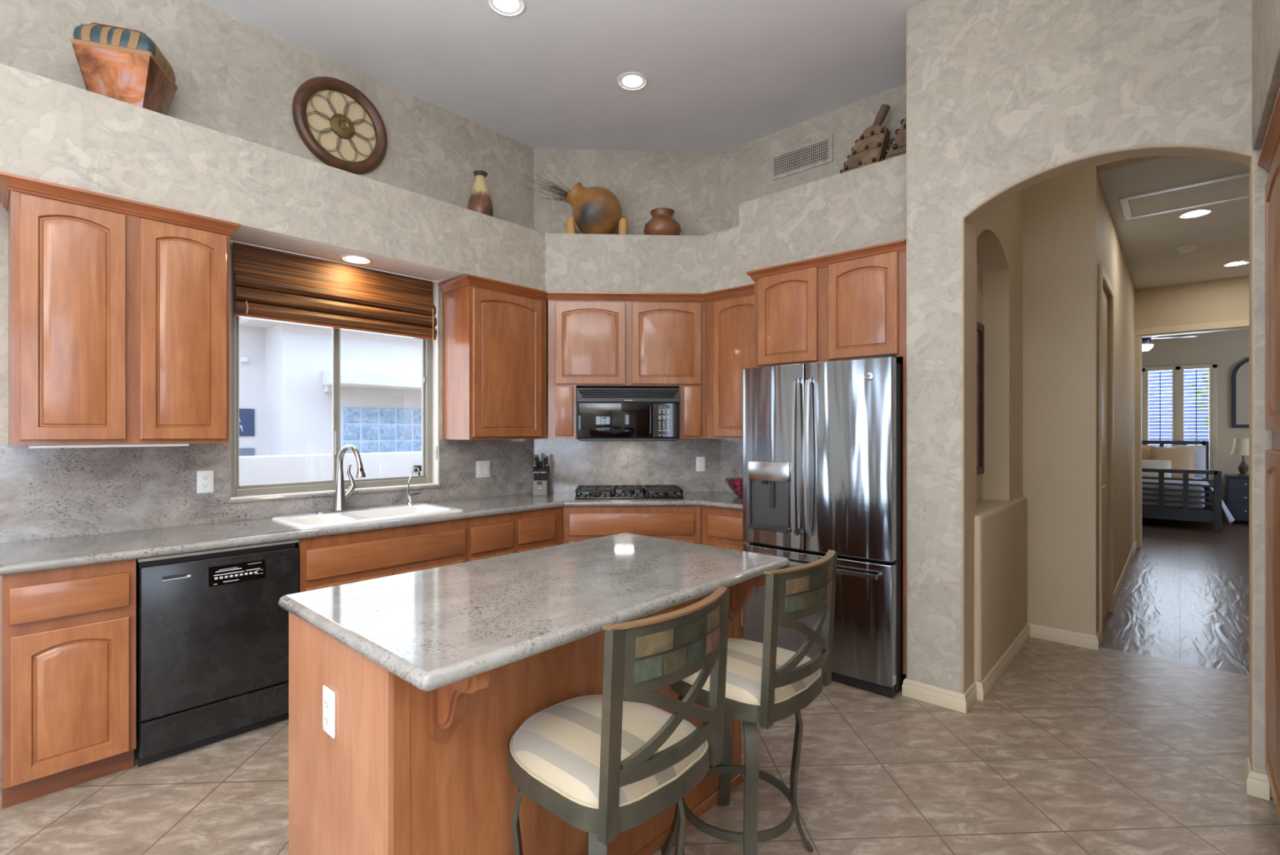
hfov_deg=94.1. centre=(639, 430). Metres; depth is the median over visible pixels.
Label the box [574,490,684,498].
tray
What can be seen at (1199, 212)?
recessed light
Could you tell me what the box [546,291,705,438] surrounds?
upper cabinet
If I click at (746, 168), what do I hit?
wall
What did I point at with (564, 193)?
bundle
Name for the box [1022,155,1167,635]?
wall
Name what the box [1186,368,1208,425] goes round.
shrub
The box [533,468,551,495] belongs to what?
knife block
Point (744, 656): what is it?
cushion
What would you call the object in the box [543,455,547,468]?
knife
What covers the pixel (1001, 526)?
wall ledge
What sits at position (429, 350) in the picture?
window
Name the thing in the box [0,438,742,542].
backsplash
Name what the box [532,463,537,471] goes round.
knife
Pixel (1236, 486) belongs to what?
nightstand
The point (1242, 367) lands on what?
mirror glass
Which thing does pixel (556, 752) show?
cushion
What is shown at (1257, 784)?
baseboard
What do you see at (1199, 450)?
pillow
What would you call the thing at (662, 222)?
clay pot
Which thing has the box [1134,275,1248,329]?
wall
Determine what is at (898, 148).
studded bellows
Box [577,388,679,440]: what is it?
microwave
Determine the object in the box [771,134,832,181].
air vent
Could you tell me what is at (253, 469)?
wall
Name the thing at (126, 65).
copper vase
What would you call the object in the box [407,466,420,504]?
tap
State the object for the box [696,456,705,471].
wall outlet
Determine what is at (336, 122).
wall medallion
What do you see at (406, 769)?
kitchen island
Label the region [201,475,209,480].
receptacle
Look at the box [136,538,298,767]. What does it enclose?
dishwasher
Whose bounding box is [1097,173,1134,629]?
wall
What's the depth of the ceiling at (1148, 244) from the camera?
5.04 m
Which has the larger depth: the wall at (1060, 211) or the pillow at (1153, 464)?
the pillow at (1153, 464)
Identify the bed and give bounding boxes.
[1142,440,1222,533]
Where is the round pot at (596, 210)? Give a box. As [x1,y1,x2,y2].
[565,182,622,234]
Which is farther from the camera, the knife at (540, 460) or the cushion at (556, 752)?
the knife at (540, 460)
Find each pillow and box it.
[1142,444,1155,459]
[1142,459,1171,477]
[1149,446,1194,478]
[1171,444,1205,478]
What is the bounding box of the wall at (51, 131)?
[0,63,906,302]
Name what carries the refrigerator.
on the floor
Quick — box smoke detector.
[1175,244,1196,253]
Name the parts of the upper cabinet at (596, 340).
filler panel, door, crown moulding, door, filler panel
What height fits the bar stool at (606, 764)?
1.005 m
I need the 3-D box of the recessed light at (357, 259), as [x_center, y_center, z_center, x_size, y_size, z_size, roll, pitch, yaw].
[-1.691,-1.022,3.555,0.174,0.007,0.174,0,0,42]
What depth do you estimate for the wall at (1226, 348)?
9.46 m
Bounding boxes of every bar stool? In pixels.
[507,586,729,854]
[660,549,837,854]
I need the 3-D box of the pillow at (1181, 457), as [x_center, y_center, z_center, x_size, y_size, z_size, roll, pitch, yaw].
[8.350,0.500,9.369,0.520,0.497,0.231,0,0,42]
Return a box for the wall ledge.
[974,495,1027,682]
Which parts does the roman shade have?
rail, pull cord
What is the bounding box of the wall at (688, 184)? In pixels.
[533,148,720,543]
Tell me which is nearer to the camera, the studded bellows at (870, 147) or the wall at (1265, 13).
the wall at (1265, 13)
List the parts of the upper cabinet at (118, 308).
door, crown moulding, door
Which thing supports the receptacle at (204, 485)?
attached to the wall outlet at (205, 478)
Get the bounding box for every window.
[230,240,439,499]
[1142,363,1217,484]
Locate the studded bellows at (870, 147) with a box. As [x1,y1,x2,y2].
[840,104,890,173]
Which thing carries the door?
in the wall at (1110, 252)
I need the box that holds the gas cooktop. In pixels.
[574,484,684,498]
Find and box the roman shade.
[232,241,437,342]
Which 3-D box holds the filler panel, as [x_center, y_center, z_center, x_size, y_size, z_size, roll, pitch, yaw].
[1.642,0.450,3.437,0.016,1.700,0.680,0,0,42]
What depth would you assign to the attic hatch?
4.31 m
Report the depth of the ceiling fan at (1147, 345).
8.54 m
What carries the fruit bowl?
on the countertop at (41, 554)
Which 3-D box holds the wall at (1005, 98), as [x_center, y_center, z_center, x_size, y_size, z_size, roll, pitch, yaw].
[2.258,-0.420,2.478,2.180,3.640,0.125,0,0,42]
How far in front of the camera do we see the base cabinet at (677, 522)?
4.16 m
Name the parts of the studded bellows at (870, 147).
wooden handle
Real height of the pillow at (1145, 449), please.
0.504 m
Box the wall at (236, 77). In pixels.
[0,0,533,563]
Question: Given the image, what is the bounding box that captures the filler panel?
[902,355,906,674]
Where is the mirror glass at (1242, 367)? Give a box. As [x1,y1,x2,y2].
[1235,361,1248,424]
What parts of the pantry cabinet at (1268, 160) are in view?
crown moulding, door, door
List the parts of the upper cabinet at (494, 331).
crown moulding, door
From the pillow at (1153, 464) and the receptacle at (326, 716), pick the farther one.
the pillow at (1153, 464)
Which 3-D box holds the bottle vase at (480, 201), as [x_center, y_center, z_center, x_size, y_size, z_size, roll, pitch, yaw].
[-1.108,-1.621,4.140,0.176,0.335,0.176,0,0,42]
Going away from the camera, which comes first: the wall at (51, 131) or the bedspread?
the wall at (51, 131)
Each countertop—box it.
[0,491,742,575]
[278,532,789,691]
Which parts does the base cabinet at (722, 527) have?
drawer, door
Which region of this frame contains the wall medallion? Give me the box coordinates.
[292,76,387,173]
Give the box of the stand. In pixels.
[566,217,627,234]
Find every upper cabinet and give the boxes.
[0,171,240,445]
[437,274,547,439]
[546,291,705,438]
[703,284,754,439]
[746,239,906,367]
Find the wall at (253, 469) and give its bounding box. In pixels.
[239,451,421,484]
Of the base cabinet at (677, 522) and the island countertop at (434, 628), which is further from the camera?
the base cabinet at (677, 522)
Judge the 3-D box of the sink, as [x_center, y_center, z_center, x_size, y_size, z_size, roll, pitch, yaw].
[-1.544,0.570,3.442,0.506,0.192,0.906,0,0,42]
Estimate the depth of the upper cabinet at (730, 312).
4.29 m
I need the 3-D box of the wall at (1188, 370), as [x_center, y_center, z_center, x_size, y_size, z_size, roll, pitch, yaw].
[12.891,0.000,12.745,14.000,3.200,0.200,0,0,42]
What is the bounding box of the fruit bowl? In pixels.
[724,477,742,496]
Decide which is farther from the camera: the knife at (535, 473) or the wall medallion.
the knife at (535, 473)
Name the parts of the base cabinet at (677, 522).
drawer, door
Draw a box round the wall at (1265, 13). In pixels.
[1252,0,1279,150]
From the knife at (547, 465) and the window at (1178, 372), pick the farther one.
the window at (1178, 372)
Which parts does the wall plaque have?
panel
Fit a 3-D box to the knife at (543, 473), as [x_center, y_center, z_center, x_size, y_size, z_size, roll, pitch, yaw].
[-0.724,0.363,4.474,0.022,0.119,0.033,0,0,2]
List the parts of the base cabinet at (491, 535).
drawer, door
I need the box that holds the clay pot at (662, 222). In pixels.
[643,207,681,235]
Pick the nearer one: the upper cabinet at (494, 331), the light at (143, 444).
the light at (143, 444)
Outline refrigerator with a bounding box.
[742,354,906,697]
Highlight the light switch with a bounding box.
[475,460,489,477]
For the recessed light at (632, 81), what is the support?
in the ceiling at (722, 76)
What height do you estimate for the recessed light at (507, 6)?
0.007 m
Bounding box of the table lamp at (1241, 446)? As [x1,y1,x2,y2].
[1230,438,1248,475]
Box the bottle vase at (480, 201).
[467,170,493,217]
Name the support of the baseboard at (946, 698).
on the floor
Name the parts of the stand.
post, post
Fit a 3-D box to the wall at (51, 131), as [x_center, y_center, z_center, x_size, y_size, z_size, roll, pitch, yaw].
[-1.708,-1.319,1.749,2.720,0.587,7.700,0,0,42]
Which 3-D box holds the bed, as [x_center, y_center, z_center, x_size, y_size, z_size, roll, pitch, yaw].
[7.914,0.780,9.346,1.665,1.240,1.680,0,0,42]
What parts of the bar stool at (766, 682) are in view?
leg, leg, seat frame, leg, post, rail, rail, leg, panel, post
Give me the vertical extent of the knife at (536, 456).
0.158 m
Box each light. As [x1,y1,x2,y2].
[28,443,189,448]
[240,356,247,362]
[340,254,372,263]
[486,0,525,17]
[617,71,648,90]
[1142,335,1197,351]
[1177,208,1213,217]
[1222,260,1248,266]
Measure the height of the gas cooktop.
0.059 m
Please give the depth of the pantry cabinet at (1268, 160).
2.08 m
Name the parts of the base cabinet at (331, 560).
door, drawer, door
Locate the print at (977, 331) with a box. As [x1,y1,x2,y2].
[977,331,978,466]
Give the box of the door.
[1102,288,1107,622]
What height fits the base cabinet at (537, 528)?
0.874 m
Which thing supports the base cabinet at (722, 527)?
on the floor
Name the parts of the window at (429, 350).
sash, sash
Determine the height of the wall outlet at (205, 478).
0.117 m
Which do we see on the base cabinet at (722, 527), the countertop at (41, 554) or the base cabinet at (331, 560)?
the countertop at (41, 554)
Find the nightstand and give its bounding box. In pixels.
[1222,473,1248,523]
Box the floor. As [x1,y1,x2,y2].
[0,517,1279,854]
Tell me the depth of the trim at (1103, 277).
3.96 m
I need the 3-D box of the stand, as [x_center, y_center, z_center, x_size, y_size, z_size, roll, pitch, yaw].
[-0.326,-1.522,4.564,0.458,0.140,0.266,0,0,-3]
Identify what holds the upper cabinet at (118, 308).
attached to the wall at (236, 77)
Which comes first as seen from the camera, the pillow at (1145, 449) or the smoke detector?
the smoke detector
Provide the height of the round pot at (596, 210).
0.409 m
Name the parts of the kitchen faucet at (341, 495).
deck plate, spout, lever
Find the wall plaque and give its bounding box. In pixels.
[239,408,254,456]
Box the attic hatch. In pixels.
[1119,171,1248,220]
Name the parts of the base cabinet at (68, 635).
drawer, door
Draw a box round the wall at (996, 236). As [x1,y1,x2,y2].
[969,190,1022,685]
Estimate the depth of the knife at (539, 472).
4.47 m
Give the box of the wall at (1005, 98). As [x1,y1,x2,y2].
[906,0,1273,798]
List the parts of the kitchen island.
panel, panel, shoe moulding, panel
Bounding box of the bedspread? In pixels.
[1142,478,1235,524]
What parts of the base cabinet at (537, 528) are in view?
drawer, door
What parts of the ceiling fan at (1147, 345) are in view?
motor, lamp shade, blade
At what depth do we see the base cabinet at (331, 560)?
3.18 m
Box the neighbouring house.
[239,317,421,455]
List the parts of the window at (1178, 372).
tilt rod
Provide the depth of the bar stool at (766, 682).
1.79 m
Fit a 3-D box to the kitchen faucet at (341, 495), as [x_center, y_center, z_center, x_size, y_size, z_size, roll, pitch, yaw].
[-1.695,0.276,3.485,0.252,0.396,0.300,0,0,42]
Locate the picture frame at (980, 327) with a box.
[977,321,984,475]
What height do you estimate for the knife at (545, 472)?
0.119 m
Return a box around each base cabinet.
[0,559,136,808]
[297,518,466,592]
[466,512,515,561]
[515,506,562,552]
[563,505,701,544]
[701,505,749,637]
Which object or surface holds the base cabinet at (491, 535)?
on the floor
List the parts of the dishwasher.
maker plate, panel, trim, control panel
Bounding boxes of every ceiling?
[195,0,925,152]
[1097,155,1248,288]
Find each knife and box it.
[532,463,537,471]
[533,471,536,479]
[534,454,539,468]
[537,471,540,479]
[538,458,543,468]
[542,471,544,479]
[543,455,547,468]
[544,471,546,479]
[545,463,549,473]
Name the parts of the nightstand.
drawer, drawer, drawer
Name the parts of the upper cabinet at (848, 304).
door, crown moulding, door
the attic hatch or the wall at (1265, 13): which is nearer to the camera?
the wall at (1265, 13)
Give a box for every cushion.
[511,693,705,805]
[684,637,819,702]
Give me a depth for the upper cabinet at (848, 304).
3.44 m
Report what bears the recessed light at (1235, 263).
in the ceiling at (1148, 244)
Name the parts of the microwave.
trim, door, trim, door handle, control panel, trim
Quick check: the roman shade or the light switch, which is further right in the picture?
the light switch
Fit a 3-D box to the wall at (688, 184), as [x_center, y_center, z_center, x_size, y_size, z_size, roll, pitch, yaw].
[-0.094,-0.420,4.822,1.716,3.640,0.113,0,0,-3]
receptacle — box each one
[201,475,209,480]
[201,482,209,488]
[324,697,330,710]
[324,713,330,726]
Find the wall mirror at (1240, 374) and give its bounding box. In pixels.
[1231,358,1248,427]
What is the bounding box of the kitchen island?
[288,574,765,854]
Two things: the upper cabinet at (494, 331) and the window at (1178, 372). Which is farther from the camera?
the window at (1178, 372)
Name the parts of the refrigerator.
dispenser panel, door, handle, handle, freezer drawer, handle, door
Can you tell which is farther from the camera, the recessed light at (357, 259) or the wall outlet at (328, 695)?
the recessed light at (357, 259)
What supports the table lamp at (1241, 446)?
on the nightstand
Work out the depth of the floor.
2.47 m
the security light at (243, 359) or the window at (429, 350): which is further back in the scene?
the security light at (243, 359)
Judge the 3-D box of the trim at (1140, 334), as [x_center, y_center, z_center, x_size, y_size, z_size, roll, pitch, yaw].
[6.382,0.092,6.842,1.115,2.615,0.150,0,0,42]
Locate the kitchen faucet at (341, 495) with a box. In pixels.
[315,444,369,513]
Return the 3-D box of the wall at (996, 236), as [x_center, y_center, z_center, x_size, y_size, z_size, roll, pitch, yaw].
[2.107,-0.420,3.727,0.280,3.640,1.545,0,0,42]
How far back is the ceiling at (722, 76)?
3.59 m
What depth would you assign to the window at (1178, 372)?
9.74 m
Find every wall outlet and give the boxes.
[196,470,213,493]
[322,684,335,737]
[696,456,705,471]
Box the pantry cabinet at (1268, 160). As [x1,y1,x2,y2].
[1257,86,1279,823]
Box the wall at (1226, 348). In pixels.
[1142,328,1248,520]
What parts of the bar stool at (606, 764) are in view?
leg, leg, seat frame, post, rail, rail, panel, leg, post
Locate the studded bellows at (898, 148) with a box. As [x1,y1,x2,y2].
[880,117,906,161]
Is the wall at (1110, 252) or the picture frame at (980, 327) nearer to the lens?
the picture frame at (980, 327)
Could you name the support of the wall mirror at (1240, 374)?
attached to the wall at (1226, 348)
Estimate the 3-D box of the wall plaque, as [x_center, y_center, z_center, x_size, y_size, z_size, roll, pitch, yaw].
[-4.727,0.035,6.817,0.040,0.590,0.560,0,0,42]
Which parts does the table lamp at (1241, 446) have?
lamp shade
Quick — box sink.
[271,502,463,546]
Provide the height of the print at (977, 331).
0.840 m
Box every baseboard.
[902,622,1101,713]
[1113,540,1136,608]
[1244,757,1269,799]
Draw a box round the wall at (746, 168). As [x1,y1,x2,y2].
[720,83,906,231]
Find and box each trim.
[1098,262,1113,642]
[1134,319,1248,547]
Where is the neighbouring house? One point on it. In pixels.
(286, 377)
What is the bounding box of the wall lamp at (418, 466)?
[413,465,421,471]
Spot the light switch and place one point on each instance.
(482, 467)
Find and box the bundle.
[518,168,569,202]
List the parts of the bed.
mattress, headboard, rail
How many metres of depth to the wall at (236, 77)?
3.29 m
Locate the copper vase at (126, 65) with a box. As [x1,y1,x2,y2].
[71,22,177,115]
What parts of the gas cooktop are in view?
burner, burner, burner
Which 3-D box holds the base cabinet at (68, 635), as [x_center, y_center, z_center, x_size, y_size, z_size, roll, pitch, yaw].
[-2.412,0.963,2.506,0.620,0.874,0.376,0,0,42]
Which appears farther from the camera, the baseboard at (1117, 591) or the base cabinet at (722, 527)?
the baseboard at (1117, 591)

